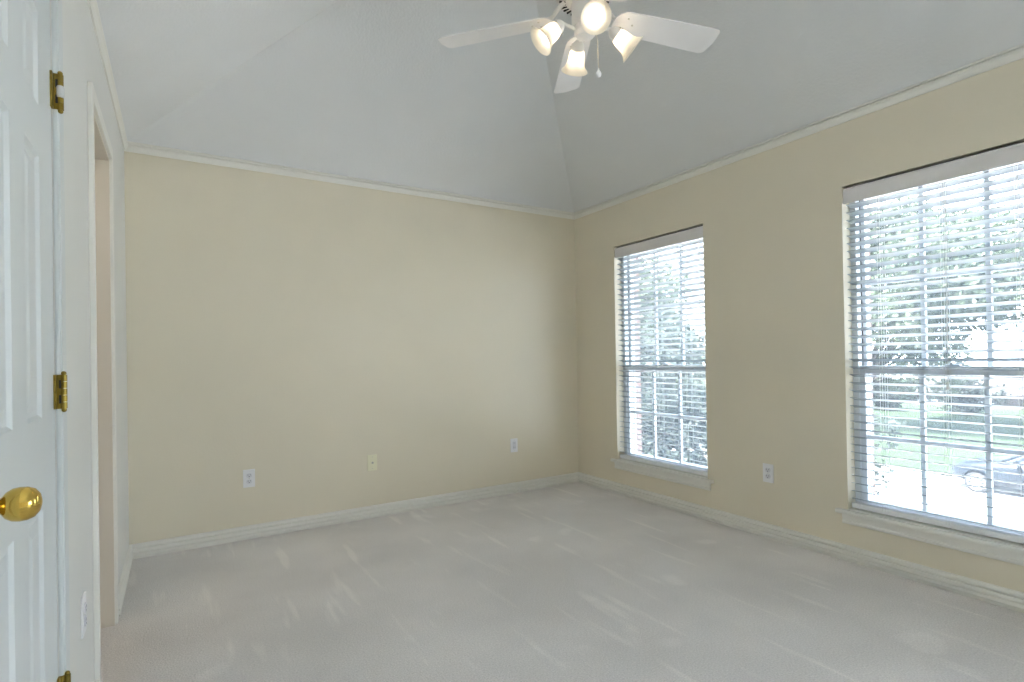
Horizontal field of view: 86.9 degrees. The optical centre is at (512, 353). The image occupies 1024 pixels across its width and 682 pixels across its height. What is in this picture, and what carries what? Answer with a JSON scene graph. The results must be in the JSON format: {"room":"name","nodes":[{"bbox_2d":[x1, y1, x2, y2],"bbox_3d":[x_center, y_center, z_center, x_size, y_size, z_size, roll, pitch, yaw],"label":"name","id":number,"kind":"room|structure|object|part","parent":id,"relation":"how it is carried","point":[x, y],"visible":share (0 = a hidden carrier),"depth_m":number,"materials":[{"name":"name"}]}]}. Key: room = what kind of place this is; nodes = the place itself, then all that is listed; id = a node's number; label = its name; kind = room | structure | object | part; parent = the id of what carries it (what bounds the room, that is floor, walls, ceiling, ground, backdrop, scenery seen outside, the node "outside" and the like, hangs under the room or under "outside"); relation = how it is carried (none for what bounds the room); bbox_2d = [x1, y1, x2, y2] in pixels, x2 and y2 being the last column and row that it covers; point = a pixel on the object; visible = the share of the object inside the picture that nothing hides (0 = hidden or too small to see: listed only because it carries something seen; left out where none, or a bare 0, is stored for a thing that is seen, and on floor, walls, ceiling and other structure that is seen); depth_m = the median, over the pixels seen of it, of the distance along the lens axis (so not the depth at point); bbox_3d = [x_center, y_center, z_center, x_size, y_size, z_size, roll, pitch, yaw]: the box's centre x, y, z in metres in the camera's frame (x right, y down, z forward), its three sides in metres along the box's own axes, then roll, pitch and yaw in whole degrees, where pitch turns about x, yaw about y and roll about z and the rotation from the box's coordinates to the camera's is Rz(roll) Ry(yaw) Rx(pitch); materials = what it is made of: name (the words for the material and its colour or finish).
{"room":"empty bedroom","nodes":[
{"label":"empty bedroom","id":0,"kind":"room"},
{"bbox_2d":[50,0,128,681],"bbox_3d":[-0.515,-0.080,0.257,0.110,2.470,6.778,-1,0,-32],"label":"wall","id":1,"kind":"structure","parent":0,"point":[82,61],"depth_m":1.67,"materials":[{"name":"white paint"}]},
{"bbox_2d":[0,0,70,681],"bbox_3d":[-0.901,0.141,1.021,0.110,2.027,0.677,-1,0,-32],"label":"door","id":2,"kind":"structure","parent":1,"relation":"in","point":[30,391],"depth_m":1.05,"materials":[{"name":"white paint"}]},
{"bbox_3d":[-0.737,0.222,0.791,0.075,0.064,0.064,-1,0,-32],"label":"knob","id":3,"kind":"part","parent":2,"relation":"part of","materials":[{"name":"gold metal"}]},
{"bbox_2d":[51,0,69,675],"bbox_3d":[-0.909,0.101,1.011,0.013,2.130,0.842,-1,0,-32],"label":"trim","id":4,"kind":"structure","parent":1,"relation":"attached to","point":[56,5],"depth_m":1.30,"materials":[{"name":"white paint"}]},
{"bbox_2d":[80,591,86,638],"bbox_3d":[-1.274,0.776,1.609,0.010,0.115,0.070,-1,0,-32],"label":"wall outlet","id":5,"kind":"object","parent":1,"relation":"attached to","point":[83,604],"visible":1,"depth_m":1.59,"materials":[{"name":"white plastic"}]},
{"bbox_2d":[84,602,86,613],"bbox_3d":[-1.273,0.756,1.610,0.006,0.027,0.034,-1,0,-32],"label":"receptacle","id":6,"kind":"object","parent":5,"relation":"attached to","point":[85,603],"depth_m":1.60,"materials":[{"name":"white plastic"}]},
{"bbox_2d":[84,615,86,626],"bbox_3d":[-1.272,0.795,1.610,0.006,0.027,0.034,-1,0,-32],"label":"receptacle","id":7,"kind":"object","parent":5,"relation":"attached to","point":[85,616],"depth_m":1.60,"materials":[{"name":"white plastic"}]},
{"bbox_2d":[87,81,118,681],"bbox_3d":[-1.594,0.133,2.115,0.016,2.102,0.694,-1,0,-32],"label":"trim","id":8,"kind":"structure","parent":1,"relation":"attached to","point":[93,108],"depth_m":1.83,"materials":[{"name":"white paint"}]},
{"bbox_2d":[94,115,114,627],"bbox_3d":[-1.646,0.160,2.083,0.114,2.050,0.630,-1,0,-32],"label":"door frame","id":9,"kind":"structure","parent":1,"relation":"attached to","point":[102,195],"depth_m":2.36,"materials":[{"name":"paint"}]},
{"bbox_2d":[87,0,127,150],"bbox_3d":[-0.506,-1.266,0.341,0.022,0.058,6.678,-1,0,-32],"label":"trim","id":10,"kind":"structure","parent":1,"relation":"attached to","point":[92,4],"depth_m":2.27,"materials":[{"name":"white paint"}]},
{"bbox_2d":[94,545,132,681],"bbox_3d":[-0.466,1.111,0.327,0.021,0.087,6.678,-1,0,-32],"label":"baseboard","id":11,"kind":"structure","parent":1,"relation":"attached to","point":[123,582],"depth_m":2.73,"materials":[{"name":"white paint"}]},
{"bbox_2d":[124,151,578,544],"bbox_3d":[-0.864,-0.051,4.096,3.572,2.470,0.110,-1,0,-32],"label":"wall","id":12,"kind":"structure","parent":0,"point":[294,331],"depth_m":3.77,"materials":[{"name":"beige paint"}]},
{"bbox_2d":[243,469,254,487],"bbox_3d":[-1.700,0.804,3.491,0.070,0.115,0.010,-1,0,-32],"label":"wall outlet","id":13,"kind":"object","parent":12,"relation":"attached to","point":[248,475],"visible":1,"depth_m":3.49,"materials":[{"name":"white plastic"}]},
{"bbox_2d":[126,141,573,219],"bbox_3d":[-0.849,-1.238,4.046,3.352,0.058,0.022,-1,0,-32],"label":"trim","id":14,"kind":"structure","parent":12,"relation":"attached to","point":[134,147],"depth_m":3.77,"materials":[{"name":"white paint"}]},
{"bbox_2d":[130,472,578,558],"bbox_3d":[-0.809,1.139,4.033,3.352,0.087,0.021,-1,0,-32],"label":"baseboard","id":15,"kind":"structure","parent":12,"relation":"attached to","point":[175,544],"depth_m":3.75,"materials":[{"name":"white paint"}]},
{"bbox_2d":[367,454,376,470],"bbox_3d":[-1.012,0.789,3.916,0.070,0.115,0.014,-1,0,-32],"label":"wall outlet","id":16,"kind":"object","parent":12,"relation":"attached to","point":[372,459],"visible":1,"depth_m":3.92,"materials":[{"name":"beige plastic"}]},
{"bbox_2d":[510,438,517,451],"bbox_3d":[0.017,0.771,4.559,0.070,0.115,0.009,-1,0,-32],"label":"wall outlet","id":17,"kind":"object","parent":12,"relation":"attached to","point":[513,442],"visible":1,"depth_m":4.56,"materials":[{"name":"white plastic"}]},
{"bbox_2d":[97,0,1023,212],"bbox_3d":[0.900,-1.764,1.223,3.385,0.913,6.711,-1,0,-32],"label":"ceiling","id":18,"kind":"structure","parent":0,"point":[363,89],"depth_m":3.17,"materials":[{"name":"paint"}]},
{"bbox_2d":[438,0,719,93],"bbox_3d":[0.332,-1.651,2.251,1.258,0.994,1.238,-1,0,-32],"label":"ceiling fan","id":19,"kind":"object","parent":18,"relation":"hanging from","point":[590,18],"visible":1,"depth_m":2.35,"materials":[{"name":"white wood"}]},
{"bbox_3d":[-0.075,-1.418,2.378,0.521,0.037,0.140,-1,0,18],"label":"blade","id":20,"kind":"part","parent":19,"relation":"part of","materials":[{"name":"white laminate"}]},
{"bbox_3d":[0.136,-1.315,2.252,0.130,0.130,0.116,-1,0,-32],"label":"lamp shade","id":21,"kind":"part","parent":19,"relation":"part of","materials":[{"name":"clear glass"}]},
{"bbox_3d":[0.212,-1.361,2.266,0.105,0.060,0.064,-1,0,-25],"label":"lamp arm","id":22,"kind":"part","parent":19,"relation":"part of","materials":[{"name":"white metal"}]},
{"bbox_3d":[0.304,-1.423,2.667,0.140,0.037,0.521,-1,0,-3],"label":"blade","id":23,"kind":"part","parent":19,"relation":"part of","materials":[{"name":"white laminate"}]},
{"bbox_3d":[0.294,-1.312,2.451,0.115,0.130,0.130,-1,0,-32],"label":"lamp shade","id":24,"kind":"part","parent":19,"relation":"part of","materials":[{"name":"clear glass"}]},
{"bbox_3d":[0.284,-1.358,2.366,0.065,0.060,0.113,-1,0,8],"label":"lamp arm","id":25,"kind":"part","parent":19,"relation":"part of","materials":[{"name":"white metal"}]},
{"bbox_2d":[559,1,608,13],"bbox_3d":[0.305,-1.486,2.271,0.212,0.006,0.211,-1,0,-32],"label":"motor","id":26,"kind":"object","parent":19,"relation":"attached to","point":[565,6],"depth_m":2.29,"materials":[{"name":"white metal"}]},
{"bbox_3d":[0.303,-1.350,2.175,0.064,0.063,0.107,-1,0,-19],"label":"lamp arm","id":27,"kind":"part","parent":19,"relation":"part of","materials":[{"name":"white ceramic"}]},
{"bbox_3d":[0.316,-1.328,2.119,0.035,0.049,0.052,-1,0,-20],"label":"bulb","id":28,"kind":"part","parent":19,"relation":"part of","materials":[{"name":"white glass"}]},
{"bbox_3d":[0.312,-1.307,2.091,0.117,0.128,0.130,-1,0,-32],"label":"lamp shade","id":29,"kind":"part","parent":19,"relation":"part of","materials":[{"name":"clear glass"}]},
{"bbox_3d":[0.361,-1.174,2.256,0.024,0.040,0.024,-1,0,-32],"label":"pull knob","id":30,"kind":"part","parent":19,"relation":"part of","materials":[{"name":"white plastic"}]},
{"bbox_3d":[0.408,-1.356,2.277,0.119,0.061,0.065,-1,0,-24],"label":"lamp arm","id":31,"kind":"part","parent":19,"relation":"part of","materials":[{"name":"white metal"}]},
{"bbox_3d":[0.496,-1.315,2.294,0.131,0.128,0.115,-1,0,-32],"label":"lamp shade","id":32,"kind":"part","parent":19,"relation":"part of","materials":[{"name":"white glass"}]},
{"bbox_3d":[0.681,-1.431,2.395,0.521,0.037,0.140,-1,0,-21],"label":"blade","id":33,"kind":"part","parent":19,"relation":"part of","materials":[{"name":"white laminate"}]},
{"bbox_2d":[101,482,1023,681],"bbox_3d":[0.354,1.174,0.835,4.956,0.060,6.918,-1,0,-32],"label":"floor","id":34,"kind":"structure","parent":0,"point":[577,581],"depth_m":2.44,"materials":[{"name":"carpet"}]},
{"bbox_2d":[633,205,874,498],"bbox_3d":[1.651,1.089,3.659,0.100,5.900,13.500,-1,0,-32],"label":"wall","id":35,"kind":"structure","parent":0,"point":[639,447],"depth_m":4.60,"materials":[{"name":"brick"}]},
{"bbox_2d":[574,58,1023,592],"bbox_3d":[2.420,-0.119,2.083,0.100,2.470,6.778,-1,0,-32],"label":"wall","id":36,"kind":"structure","parent":0,"point":[779,388],"depth_m":3.26,"materials":[{"name":"beige paint"}]},
{"bbox_2d":[610,238,713,490],"bbox_3d":[1.158,0.024,4.151,0.207,1.842,1.006,-1,0,-32],"label":"window","id":37,"kind":"structure","parent":36,"relation":"in","point":[677,476],"depth_m":4.27,"materials":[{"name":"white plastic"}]},
{"bbox_3d":[1.202,-0.017,4.180,0.085,1.762,0.896,-1,0,-32],"label":"frame","id":38,"kind":"part","parent":37,"relation":"part of","materials":[{"name":"white plastic"}]},
{"bbox_2d":[615,225,707,475],"bbox_3d":[1.131,-0.016,4.135,0.071,1.754,0.888,-1,0,-32],"label":"window blind","id":39,"kind":"object","parent":37,"relation":"attached to","point":[694,233],"visible":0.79,"depth_m":4.11,"materials":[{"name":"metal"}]},
{"bbox_3d":[0.990,0.012,4.377,0.056,1.671,0.013,-1,0,-32],"label":"ladder cord","id":40,"kind":"part","parent":39,"relation":"part of","materials":[{"name":"white fabric"}]},
{"bbox_3d":[1.135,0.008,4.144,0.056,1.671,0.013,-1,0,-32],"label":"ladder cord","id":41,"kind":"part","parent":39,"relation":"part of","materials":[{"name":"white fabric"}]},
{"bbox_3d":[1.151,0.844,4.133,0.052,0.028,0.880,-1,0,-32],"label":"rail","id":42,"kind":"part","parent":39,"relation":"part of","materials":[{"name":"white plastic"}]},
{"bbox_3d":[1.280,0.005,3.911,0.056,1.671,0.013,-1,0,-32],"label":"ladder cord","id":43,"kind":"part","parent":39,"relation":"part of","materials":[{"name":"white fabric"}]},
{"bbox_3d":[1.311,-0.471,3.788,0.008,0.682,0.008,-1,0,-32],"label":"lift cord","id":44,"kind":"part","parent":39,"relation":"part of","materials":[{"name":"white fabric"}]},
{"bbox_3d":[1.137,0.877,4.124,0.122,0.027,1.006,-1,0,-32],"label":"sill","id":45,"kind":"part","parent":37,"relation":"part of","materials":[{"name":"white paint"}]},
{"bbox_3d":[1.215,-0.371,4.193,0.032,0.994,0.836,-1,0,-32],"label":"sash","id":46,"kind":"part","parent":37,"relation":"part of","materials":[{"name":"white plastic"}]},
{"bbox_3d":[1.195,0.468,4.167,0.032,0.768,0.836,-1,0,-32],"label":"sash","id":47,"kind":"part","parent":37,"relation":"part of","materials":[{"name":"white plastic"}]},
{"bbox_3d":[1.241,-0.013,4.204,0.010,1.712,0.836,-1,0,-32],"label":"screen frame","id":48,"kind":"part","parent":37,"relation":"part of","materials":[{"name":"white plastic"}]},
{"bbox_2d":[763,463,773,482],"bbox_3d":[1.583,0.738,3.343,0.010,0.115,0.070,-1,0,-32],"label":"wall outlet","id":49,"kind":"object","parent":36,"relation":"attached to","point":[768,469],"visible":1,"depth_m":3.34,"materials":[{"name":"white plastic"}]},
{"bbox_2d":[574,43,1023,219],"bbox_3d":[2.322,-1.304,2.100,0.022,0.058,6.678,-1,0,-32],"label":"trim","id":50,"kind":"structure","parent":36,"relation":"attached to","point":[1015,53],"depth_m":2.96,"materials":[{"name":"white paint"}]},
{"bbox_2d":[579,472,1023,612],"bbox_3d":[2.363,1.074,2.086,0.021,0.087,6.678,-1,0,-32],"label":"baseboard","id":51,"kind":"structure","parent":36,"relation":"attached to","point":[1004,597],"depth_m":2.98,"materials":[{"name":"white paint"}]},
{"bbox_2d":[835,162,1023,565],"bbox_3d":[2.116,-0.002,2.611,0.207,1.842,1.006,-1,0,-32],"label":"window","id":52,"kind":"structure","parent":36,"relation":"in","point":[981,545],"depth_m":2.73,"materials":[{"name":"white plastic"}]},
{"bbox_3d":[2.160,-0.042,2.639,0.085,1.762,0.896,-1,0,-32],"label":"frame","id":53,"kind":"part","parent":52,"relation":"part of","materials":[{"name":"white plastic"}]},
{"bbox_3d":[2.094,0.852,2.583,0.122,0.027,1.006,-1,0,-32],"label":"sill","id":54,"kind":"part","parent":52,"relation":"part of","materials":[{"name":"white paint"}]},
{"bbox_2d":[843,141,1023,543],"bbox_3d":[2.089,-0.041,2.595,0.071,1.754,0.888,-1,0,-32],"label":"window blind","id":55,"kind":"object","parent":52,"relation":"attached to","point":[1013,153],"visible":1,"depth_m":2.60,"materials":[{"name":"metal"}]},
{"bbox_3d":[1.948,-0.013,2.836,0.056,1.671,0.013,-1,0,-32],"label":"ladder cord","id":56,"kind":"part","parent":55,"relation":"part of","materials":[{"name":"white fabric"}]},
{"bbox_3d":[2.109,0.818,2.593,0.052,0.028,0.880,-1,0,-32],"label":"rail","id":57,"kind":"part","parent":55,"relation":"part of","materials":[{"name":"white"}]},
{"bbox_3d":[2.068,-0.346,2.574,0.008,0.972,0.008,-1,0,-32],"label":"lift cord","id":58,"kind":"part","parent":55,"relation":"part of","materials":[{"name":"white fabric"}]},
{"bbox_3d":[2.093,-0.017,2.604,0.056,1.671,0.013,-1,0,-32],"label":"ladder cord","id":59,"kind":"part","parent":55,"relation":"part of","materials":[{"name":"white fabric"}]},
{"bbox_3d":[2.237,-0.021,2.371,0.056,1.671,0.013,-1,0,-32],"label":"ladder cord","id":60,"kind":"part","parent":55,"relation":"part of","materials":[{"name":"white fabric"}]},
{"bbox_3d":[2.172,-0.397,2.653,0.032,0.994,0.836,-1,0,-32],"label":"sash","id":61,"kind":"part","parent":52,"relation":"part of","materials":[{"name":"white plastic"}]},
{"bbox_3d":[2.153,0.443,2.627,0.032,0.768,0.836,-1,0,-32],"label":"sash","id":62,"kind":"part","parent":52,"relation":"part of","materials":[{"name":"white plastic"}]},
{"bbox_3d":[2.199,-0.038,2.663,0.010,1.712,0.836,-1,0,-32],"label":"screen frame","id":63,"kind":"part","parent":52,"relation":"part of","materials":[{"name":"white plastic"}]},
{"label":"outside","id":64,"kind":"structure","parent":0,"visible":0},
{"bbox_2d":[666,374,908,388],"bbox_3d":[58.386,6.146,83.305,93.000,0.400,200.000,-1,0,-32],"label":"field","id":65,"kind":"structure","parent":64,"point":[704,381],"depth_m":118.00,"materials":[{"name":"green plant"}]},
{"bbox_2d":[899,375,1023,409],"bbox_3d":[41.778,3.710,46.522,10.000,4.600,14.000,-1,0,-40],"label":"house","id":66,"kind":"structure","parent":65,"relation":"on","point":[1012,383],"depth_m":43.65,"materials":[{"name":"grey"}]},
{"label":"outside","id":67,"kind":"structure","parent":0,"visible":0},
{"bbox_3d":[-3.535,4.381,21.282,9.624,0.300,120.000,-1,0,-32],"label":"driveway","id":68,"kind":"object","parent":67,"visible":0},
{"bbox_2d":[639,303,706,465],"bbox_3d":[4.096,1.370,16.524,5.878,5.774,6.240,-1,0,-32],"label":"tree","id":69,"kind":"object","parent":68,"relation":"on","point":[699,399],"visible":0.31,"depth_m":15.06,"materials":[{"name":"green plant"}]},
{"bbox_2d":[873,411,905,494],"bbox_3d":[6.439,2.442,10.173,2.353,3.217,1.494,-1,0,-32],"label":"tree","id":70,"kind":"object","parent":68,"relation":"on","point":[891,421],"visible":0.06,"depth_m":10.10,"materials":[{"name":"green plant"}]},
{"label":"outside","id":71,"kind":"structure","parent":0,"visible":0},
{"bbox_2d":[642,391,1023,477],"bbox_3d":[7.865,4.359,51.924,25.900,0.320,160.000,-1,0,-32],"label":"lawn","id":72,"kind":"structure","parent":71,"point":[929,415],"depth_m":25.45,"materials":[{"name":"green plant"}]},
{"bbox_2d":[873,377,917,409],"bbox_3d":[25.378,2.752,37.038,3.305,2.588,3.446,-1,0,-32],"label":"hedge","id":73,"kind":"object","parent":72,"relation":"on","point":[875,387],"visible":0.41,"depth_m":36.16,"materials":[{"name":"green plant"}]},
{"bbox_2d":[869,194,1023,400],"bbox_3d":[20.752,-2.130,27.037,11.117,12.078,10.719,-1,0,-28],"label":"tree","id":74,"kind":"object","parent":72,"relation":"on","point":[1010,250],"visible":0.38,"depth_m":25.61,"materials":[{"name":"green plant"}]},
{"bbox_2d":[935,375,1011,415],"bbox_3d":[28.043,2.572,33.109,3.599,2.775,3.376,-1,0,29],"label":"hedge","id":75,"kind":"object","parent":72,"relation":"on","point":[976,391],"visible":0.6,"depth_m":32.47,"materials":[{"name":"green plant"}]},
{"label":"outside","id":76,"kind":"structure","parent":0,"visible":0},
{"bbox_2d":[673,445,1023,527],"bbox_3d":[3.991,4.351,25.962,8.100,0.360,120.000,-1,0,-32],"label":"street","id":77,"kind":"structure","parent":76,"point":[1013,506],"depth_m":14.99,"materials":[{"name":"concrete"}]},
{"bbox_2d":[638,257,704,393],"bbox_3d":[5.987,-0.710,26.472,7.035,9.735,8.638,-1,0,0],"label":"tree","id":78,"kind":"object","parent":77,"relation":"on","point":[666,274],"visible":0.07,"depth_m":25.03,"materials":[{"name":"green plant"}]},
{"bbox_2d":[705,440,954,476],"bbox_3d":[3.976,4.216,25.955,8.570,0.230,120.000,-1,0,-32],"label":"kerb","id":79,"kind":"object","parent":77,"relation":"on","point":[942,474],"depth_m":18.17,"materials":[{"name":"concrete"}]},
{"bbox_2d":[952,456,1023,492],"bbox_3d":[14.822,3.176,14.488,2.140,1.484,4.737,-1,0,-32],"label":"car","id":80,"kind":"object","parent":77,"relation":"on","point":[1011,459],"visible":0.71,"depth_m":15.24,"materials":[{"name":"metal"}]}
]}

